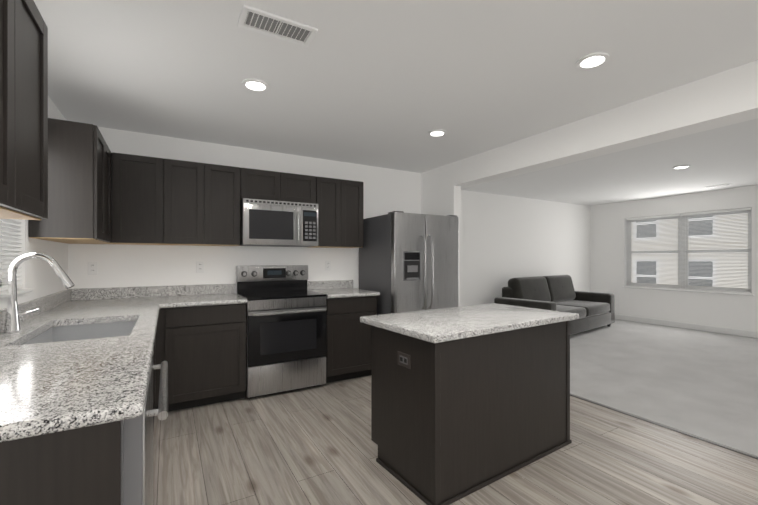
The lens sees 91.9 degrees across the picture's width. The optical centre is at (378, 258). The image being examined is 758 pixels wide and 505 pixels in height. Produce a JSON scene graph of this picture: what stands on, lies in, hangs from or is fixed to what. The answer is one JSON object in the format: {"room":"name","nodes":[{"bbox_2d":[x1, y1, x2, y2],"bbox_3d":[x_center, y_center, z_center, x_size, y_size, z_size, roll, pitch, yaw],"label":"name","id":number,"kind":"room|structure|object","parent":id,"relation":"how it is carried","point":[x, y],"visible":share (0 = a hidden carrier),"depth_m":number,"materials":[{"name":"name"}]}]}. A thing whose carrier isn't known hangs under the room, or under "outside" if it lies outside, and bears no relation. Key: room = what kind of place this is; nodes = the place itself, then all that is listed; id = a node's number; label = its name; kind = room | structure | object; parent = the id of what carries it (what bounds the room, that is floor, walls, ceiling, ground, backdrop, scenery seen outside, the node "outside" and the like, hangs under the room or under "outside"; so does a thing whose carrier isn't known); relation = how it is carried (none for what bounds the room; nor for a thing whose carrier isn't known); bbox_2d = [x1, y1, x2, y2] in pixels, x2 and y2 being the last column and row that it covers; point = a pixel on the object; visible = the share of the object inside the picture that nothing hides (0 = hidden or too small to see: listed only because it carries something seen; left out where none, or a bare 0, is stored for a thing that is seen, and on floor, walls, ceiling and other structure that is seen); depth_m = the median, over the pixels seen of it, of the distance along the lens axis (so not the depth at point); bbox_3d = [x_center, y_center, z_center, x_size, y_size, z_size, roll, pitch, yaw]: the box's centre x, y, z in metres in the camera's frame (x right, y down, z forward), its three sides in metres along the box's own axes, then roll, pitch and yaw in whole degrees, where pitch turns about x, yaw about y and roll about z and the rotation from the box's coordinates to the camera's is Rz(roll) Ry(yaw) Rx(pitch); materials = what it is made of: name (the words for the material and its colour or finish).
{"room":"kitchen","nodes":[
{"label":"kitchen","id":0,"kind":"room"},
{"bbox_2d":[0,96,67,309],"bbox_3d":[-1.123,0.053,0.319,0.150,2.440,8.000,0,0,-30],"label":"wall","id":1,"kind":"structure","parent":0,"point":[40,277],"depth_m":2.38,"materials":[{"name":"white paint"}]},
{"bbox_2d":[0,0,27,215],"bbox_3d":[-1.159,-0.525,0.870,0.334,0.745,0.485,0,0,-30],"label":"upper cabinet","id":2,"kind":"object","parent":1,"relation":"attached to","point":[13,13],"depth_m":1.11,"materials":[{"name":"brown wood"}]},
{"bbox_2d":[0,219,32,298],"bbox_3d":[-1.936,-0.291,1.766,0.170,0.975,0.980,0,0,-30],"label":"window","id":3,"kind":"structure","parent":1,"relation":"in","point":[19,291],"depth_m":2.03,"materials":[{"name":"white plastic"}]},
{"bbox_2d":[0,0,55,223],"bbox_3d":[-1.327,-0.526,1.160,0.334,0.745,0.418,0,0,-30],"label":"upper cabinet","id":4,"kind":"object","parent":1,"relation":"attached to","point":[41,128],"depth_m":1.36,"materials":[{"name":"brown wood"}]},
{"bbox_2d":[24,289,71,320],"bbox_3d":[-1.914,0.308,1.864,0.020,0.100,2.947,0,0,-30],"label":"backsplash","id":5,"kind":"structure","parent":1,"relation":"attached to","point":[67,293],"depth_m":2.59,"materials":[{"name":"grey stone"}]},
{"bbox_2d":[28,119,103,243],"bbox_3d":[-2.101,-0.507,2.501,0.334,0.745,0.419,0,0,-30],"label":"upper cabinet","id":6,"kind":"object","parent":1,"relation":"attached to","point":[65,181],"depth_m":2.36,"materials":[{"name":"brown wood"}]},
{"bbox_2d":[104,140,123,243],"bbox_3d":[-2.223,-0.507,2.780,0.401,0.745,0.420,0,0,-30],"label":"upper cabinet","id":7,"kind":"object","parent":1,"relation":"attached to","point":[113,162],"depth_m":3.03,"materials":[{"name":"brown wood"}]},
{"bbox_2d":[68,127,420,293],"bbox_3d":[-1.079,0.049,4.132,3.740,2.440,0.140,0,0,-30],"label":"wall","id":8,"kind":"structure","parent":0,"point":[386,191],"depth_m":3.75,"materials":[{"name":"white paint"}]},
{"bbox_2d":[88,262,97,274],"bbox_3d":[-2.514,0.080,3.218,0.070,0.114,0.007,0,0,-30],"label":"electrical outlet","id":9,"kind":"object","parent":8,"relation":"attached to","point":[92,268],"visible":1,"depth_m":3.22,"materials":[{"name":"white plastic"}]},
{"bbox_2d":[124,154,171,244],"bbox_3d":[-2.091,-0.508,3.233,0.453,0.745,0.398,0,0,-30],"label":"upper cabinet","id":10,"kind":"object","parent":8,"relation":"attached to","point":[147,180],"depth_m":3.15,"materials":[{"name":"brown wood"}]},
{"bbox_2d":[172,159,211,245],"bbox_3d":[-1.827,-0.508,3.421,0.440,0.745,0.334,0,0,-30],"label":"upper cabinet","id":11,"kind":"object","parent":8,"relation":"attached to","point":[191,181],"depth_m":3.32,"materials":[{"name":"brown wood"}]},
{"bbox_2d":[196,261,203,272],"bbox_3d":[-1.778,0.080,3.643,0.070,0.114,0.007,0,0,-30],"label":"electrical outlet","id":12,"kind":"object","parent":8,"relation":"attached to","point":[199,266],"visible":1,"depth_m":3.64,"materials":[{"name":"white plastic"}]},
{"bbox_2d":[72,281,351,300],"bbox_3d":[-1.477,0.306,3.807,2.680,0.100,0.020,0,0,-30],"label":"backsplash","id":13,"kind":"structure","parent":8,"relation":"attached to","point":[176,290],"depth_m":3.47,"materials":[{"name":"grey stone"}]},
{"bbox_2d":[212,164,243,245],"bbox_3d":[-1.575,-0.508,3.567,0.376,0.745,0.334,0,0,-30],"label":"upper cabinet","id":14,"kind":"object","parent":8,"relation":"attached to","point":[227,181],"depth_m":3.46,"materials":[{"name":"brown wood"}]},
{"bbox_2d":[244,168,287,201],"bbox_3d":[-1.220,-0.731,3.772,0.440,0.300,0.334,0,0,-30],"label":"upper cabinet","id":15,"kind":"object","parent":8,"relation":"attached to","point":[258,184],"depth_m":3.64,"materials":[{"name":"brown wood"}]},
{"bbox_2d":[239,198,317,246],"bbox_3d":[-1.048,-0.355,3.797,0.750,0.440,0.465,0,0,-30],"label":"microwave","id":16,"kind":"object","parent":15,"relation":"attached to","point":[271,223],"visible":1,"depth_m":3.62,"materials":[{"name":"silver metal"}]},
{"bbox_2d":[288,173,319,203],"bbox_3d":[-0.941,-0.731,3.933,0.439,0.300,0.334,0,0,-30],"label":"upper cabinet","id":17,"kind":"object","parent":8,"relation":"attached to","point":[301,188],"depth_m":3.84,"materials":[{"name":"brown wood"}]},
{"bbox_2d":[325,261,330,269],"bbox_3d":[-0.600,0.079,4.323,0.070,0.114,0.007,0,0,-30],"label":"electrical outlet","id":18,"kind":"object","parent":8,"relation":"attached to","point":[327,265],"visible":1,"depth_m":4.32,"materials":[{"name":"white plastic"}]},
{"bbox_2d":[312,177,347,247],"bbox_3d":[-0.601,-0.509,4.130,0.343,0.745,0.334,0,0,-30],"label":"upper cabinet","id":19,"kind":"object","parent":8,"relation":"attached to","point":[333,206],"depth_m":4.01,"materials":[{"name":"brown wood"}]},
{"bbox_2d":[348,180,362,247],"bbox_3d":[-0.405,-0.509,4.242,0.342,0.745,0.334,0,0,-30],"label":"upper cabinet","id":20,"kind":"object","parent":8,"relation":"attached to","point":[355,188],"depth_m":4.14,"materials":[{"name":"brown wood"}]},
{"bbox_2d":[34,0,757,205],"bbox_3d":[2.774,-1.229,2.568,9.150,0.120,8.000,0,0,-30],"label":"ceiling","id":21,"kind":"structure","parent":0,"point":[390,84],"depth_m":2.35,"materials":[{"name":"white paint"}]},
{"bbox_2d":[242,78,268,91],"bbox_3d":[-0.826,-1.162,2.453,0.170,0.013,0.170,0,0,-30],"label":"recessed light","id":22,"kind":"object","parent":21,"relation":"in","point":[255,84],"visible":0.98,"depth_m":2.44,"materials":[{"name":"white"}]},
{"bbox_2d":[237,4,317,46],"bbox_3d":[-0.507,-1.162,1.840,0.360,0.012,0.170,0,0,-30],"label":"ceiling vent","id":23,"kind":"object","parent":21,"relation":"in","point":[269,24],"visible":1,"depth_m":1.83,"materials":[{"name":"white metal"}]},
{"bbox_2d":[428,129,445,136],"bbox_3d":[0.538,-1.163,3.390,0.170,0.013,0.170,0,0,-30],"label":"recessed light","id":24,"kind":"object","parent":21,"relation":"in","point":[437,133],"visible":1,"depth_m":3.38,"materials":[{"name":"white"}]},
{"bbox_2d":[576,52,608,68],"bbox_3d":[1.253,-1.162,2.152,0.170,0.013,0.170,0,0,-30],"label":"recessed light","id":25,"kind":"object","parent":21,"relation":"in","point":[593,60],"visible":0.98,"depth_m":2.14,"materials":[{"name":"white"}]},
{"bbox_2d":[673,165,689,168],"bbox_3d":[3.832,-1.165,4.645,0.170,0.013,0.170,0,0,-30],"label":"recessed light","id":26,"kind":"object","parent":21,"relation":"in","point":[681,166],"visible":1,"depth_m":4.64,"materials":[{"name":"white"}]},
{"bbox_2d":[704,184,731,187],"bbox_3d":[5.417,-1.168,5.860,0.120,0.008,0.320,0,0,-30],"label":"ceiling vent","id":27,"kind":"object","parent":21,"relation":"in","point":[717,185],"visible":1,"depth_m":5.83,"materials":[{"name":"white"}]},
{"bbox_2d":[421,185,460,306],"bbox_3d":[0.631,0.188,5.027,0.115,2.160,1.300,0,0,-30],"label":"wall","id":28,"kind":"structure","parent":0,"point":[445,201],"depth_m":4.54,"materials":[{"name":"white paint"}]},
{"bbox_2d":[153,375,757,504],"bbox_3d":[0.609,1.322,1.320,4.150,0.100,8.000,0,0,-30],"label":"floor","id":29,"kind":"structure","parent":0,"point":[316,445],"depth_m":2.29,"materials":[{"name":"brown wood"}]},
{"bbox_2d":[0,413,147,504],"bbox_3d":[-1.085,0.963,1.061,0.652,0.620,0.626,0,0,-30],"label":"base cabinet","id":30,"kind":"object","parent":29,"relation":"on","point":[101,464],"depth_m":0.89,"materials":[{"name":"black wood"}]},
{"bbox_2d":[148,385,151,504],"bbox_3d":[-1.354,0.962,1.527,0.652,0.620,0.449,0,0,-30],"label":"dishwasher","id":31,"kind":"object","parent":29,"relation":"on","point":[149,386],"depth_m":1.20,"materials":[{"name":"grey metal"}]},
{"bbox_2d":[152,361,155,480],"bbox_3d":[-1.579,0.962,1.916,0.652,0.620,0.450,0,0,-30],"label":"base cabinet","id":32,"kind":"object","parent":29,"relation":"on","point":[153,362],"depth_m":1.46,"materials":[{"name":"black"}]},
{"bbox_2d":[156,305,245,419],"bbox_3d":[-1.647,0.833,3.359,0.712,0.875,0.626,0,0,-30],"label":"base cabinet","id":33,"kind":"object","parent":29,"relation":"on","point":[201,349],"depth_m":3.09,"materials":[{"name":"black wood"}]},
{"bbox_2d":[0,297,159,444],"bbox_3d":[-1.627,0.377,2.030,0.684,0.038,2.947,0,0,-30],"label":"countertop","id":34,"kind":"structure","parent":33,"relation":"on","point":[46,387],"depth_m":1.15,"materials":[{"name":"grey stone"}]},
{"bbox_2d":[0,253,73,332],"bbox_3d":[-1.703,0.163,1.845,0.270,0.390,0.090,0,0,-30],"label":"faucet","id":35,"kind":"object","parent":34,"relation":"on","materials":[{"name":"silver metal"}]},
{"bbox_2d":[16,317,135,344],"bbox_3d":[-1.536,0.492,1.929,0.445,0.216,0.760,0,0,-30],"label":"sink","id":36,"kind":"object","parent":34,"relation":"in","point":[67,330],"depth_m":2.21,"materials":[{"name":"grey metal"}]},
{"bbox_2d":[156,293,246,308],"bbox_3d":[-1.627,0.375,3.358,0.678,0.038,0.647,0,0,-30],"label":"countertop","id":37,"kind":"structure","parent":33,"relation":"on","point":[197,298],"depth_m":3.18,"materials":[{"name":"grey stone"}]},
{"bbox_2d":[236,265,326,397],"bbox_3d":[-0.980,0.670,3.680,0.754,1.200,0.683,0,0,-30],"label":"electric range","id":38,"kind":"object","parent":29,"relation":"on","point":[286,309],"visible":0.98,"depth_m":3.47,"materials":[{"name":"silver metal"}]},
{"bbox_2d":[326,297,376,382],"bbox_3d":[-0.426,0.832,4.064,0.579,0.875,0.626,0,0,-30],"label":"base cabinet","id":39,"kind":"object","parent":29,"relation":"on","point":[348,340],"depth_m":3.78,"materials":[{"name":"black wood"}]},
{"bbox_2d":[307,289,379,296],"bbox_3d":[-0.415,0.374,4.058,0.591,0.038,0.647,0,0,-30],"label":"countertop","id":40,"kind":"structure","parent":39,"relation":"on","point":[330,292],"depth_m":3.88,"materials":[{"name":"grey stone"}]},
{"bbox_2d":[359,211,458,314],"bbox_3d":[0.351,0.385,4.321,0.875,1.768,0.904,0,0,-30],"label":"refrigerator","id":41,"kind":"object","parent":29,"relation":"on","point":[408,262],"visible":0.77,"depth_m":3.98,"materials":[{"name":"grey metal"}]},
{"bbox_2d":[365,323,499,504],"bbox_3d":[0.309,0.846,2.245,0.477,0.851,0.635,0,0,-33],"label":"base cabinet","id":42,"kind":"object","parent":29,"relation":"on","point":[466,400],"depth_m":2.01,"materials":[{"name":"wood"}]},
{"bbox_2d":[360,303,578,342],"bbox_3d":[0.633,0.400,2.486,1.342,0.038,0.730,0,0,-33],"label":"countertop","id":43,"kind":"structure","parent":42,"relation":"on","point":[443,325],"depth_m":2.27,"materials":[{"name":"grey stone"}]},
{"bbox_2d":[500,327,527,478],"bbox_3d":[0.626,0.845,2.457,0.519,0.851,0.629,0,0,-33],"label":"base cabinet","id":44,"kind":"object","parent":29,"relation":"on","point":[513,344],"depth_m":2.20,"materials":[{"name":"wood"}]},
{"bbox_2d":[528,323,571,464],"bbox_3d":[0.945,0.845,2.663,0.476,0.851,0.635,0,0,-33],"label":"base cabinet","id":45,"kind":"object","parent":29,"relation":"on","point":[548,347],"depth_m":2.40,"materials":[{"name":"wood"}]},
{"bbox_2d":[570,394,757,458],"bbox_3d":[2.400,1.268,2.354,0.025,0.006,7.700,0,0,-30],"label":"threshold strip","id":46,"kind":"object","parent":29,"relation":"on","point":[749,455],"depth_m":2.72,"materials":[{"name":"white"}]},
{"bbox_2d":[461,190,589,305],"bbox_3d":[0.812,0.047,5.968,9.150,2.440,0.150,0,0,-30],"label":"wall","id":47,"kind":"structure","parent":0,"point":[505,239],"depth_m":6.91,"materials":[{"name":"white paint"}]},
{"bbox_2d":[421,60,757,193],"bbox_3d":[2.280,-1.029,2.283,0.230,0.280,7.700,0,0,-30],"label":"header beam","id":48,"kind":"structure","parent":0,"point":[724,98],"depth_m":2.80,"materials":[{"name":"white paint"}]},
{"bbox_2d":[570,319,757,456],"bbox_3d":[4.571,1.314,3.608,5.000,0.112,8.000,0,0,-30],"label":"floor carpet","id":49,"kind":"object","parent":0,"point":[700,384],"visible":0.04,"depth_m":3.88,"materials":[{"name":"grey carpet"}]},
{"bbox_2d":[494,275,614,334],"bbox_3d":[3.133,0.781,6.404,2.420,0.946,0.965,0,0,-38],"label":"couch","id":50,"kind":"object","parent":49,"relation":"on","point":[593,310],"visible":0.69,"depth_m":6.27,"materials":[{"name":"black fabric"}]},
{"bbox_2d":[590,185,757,331],"bbox_3d":[6.709,0.048,4.754,0.150,2.440,7.850,0,0,-30],"label":"wall","id":51,"kind":"structure","parent":0,"point":[608,251],"depth_m":6.88,"materials":[{"name":"white paint"}]},
{"bbox_2d":[615,314,757,337],"bbox_3d":[6.600,1.206,4.779,0.014,0.100,7.700,0,0,-30],"label":"baseboard","id":52,"kind":"structure","parent":51,"relation":"attached to","point":[746,333],"depth_m":6.54,"materials":[{"name":"white wood"}]},
{"bbox_2d":[622,207,753,295],"bbox_3d":[5.549,-0.122,6.717,0.175,1.424,1.950,0,0,-30],"label":"window","id":53,"kind":"structure","parent":51,"relation":"in","point":[683,251],"depth_m":6.61,"materials":[{"name":"white plastic"}]},
{"label":"outside","id":54,"kind":"structure","parent":0,"visible":0},
{"bbox_2d":[632,213,747,287],"bbox_3d":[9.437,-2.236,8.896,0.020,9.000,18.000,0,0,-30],"label":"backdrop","id":55,"kind":"structure","parent":54,"point":[648,263],"depth_m":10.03,"materials":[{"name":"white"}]}
]}

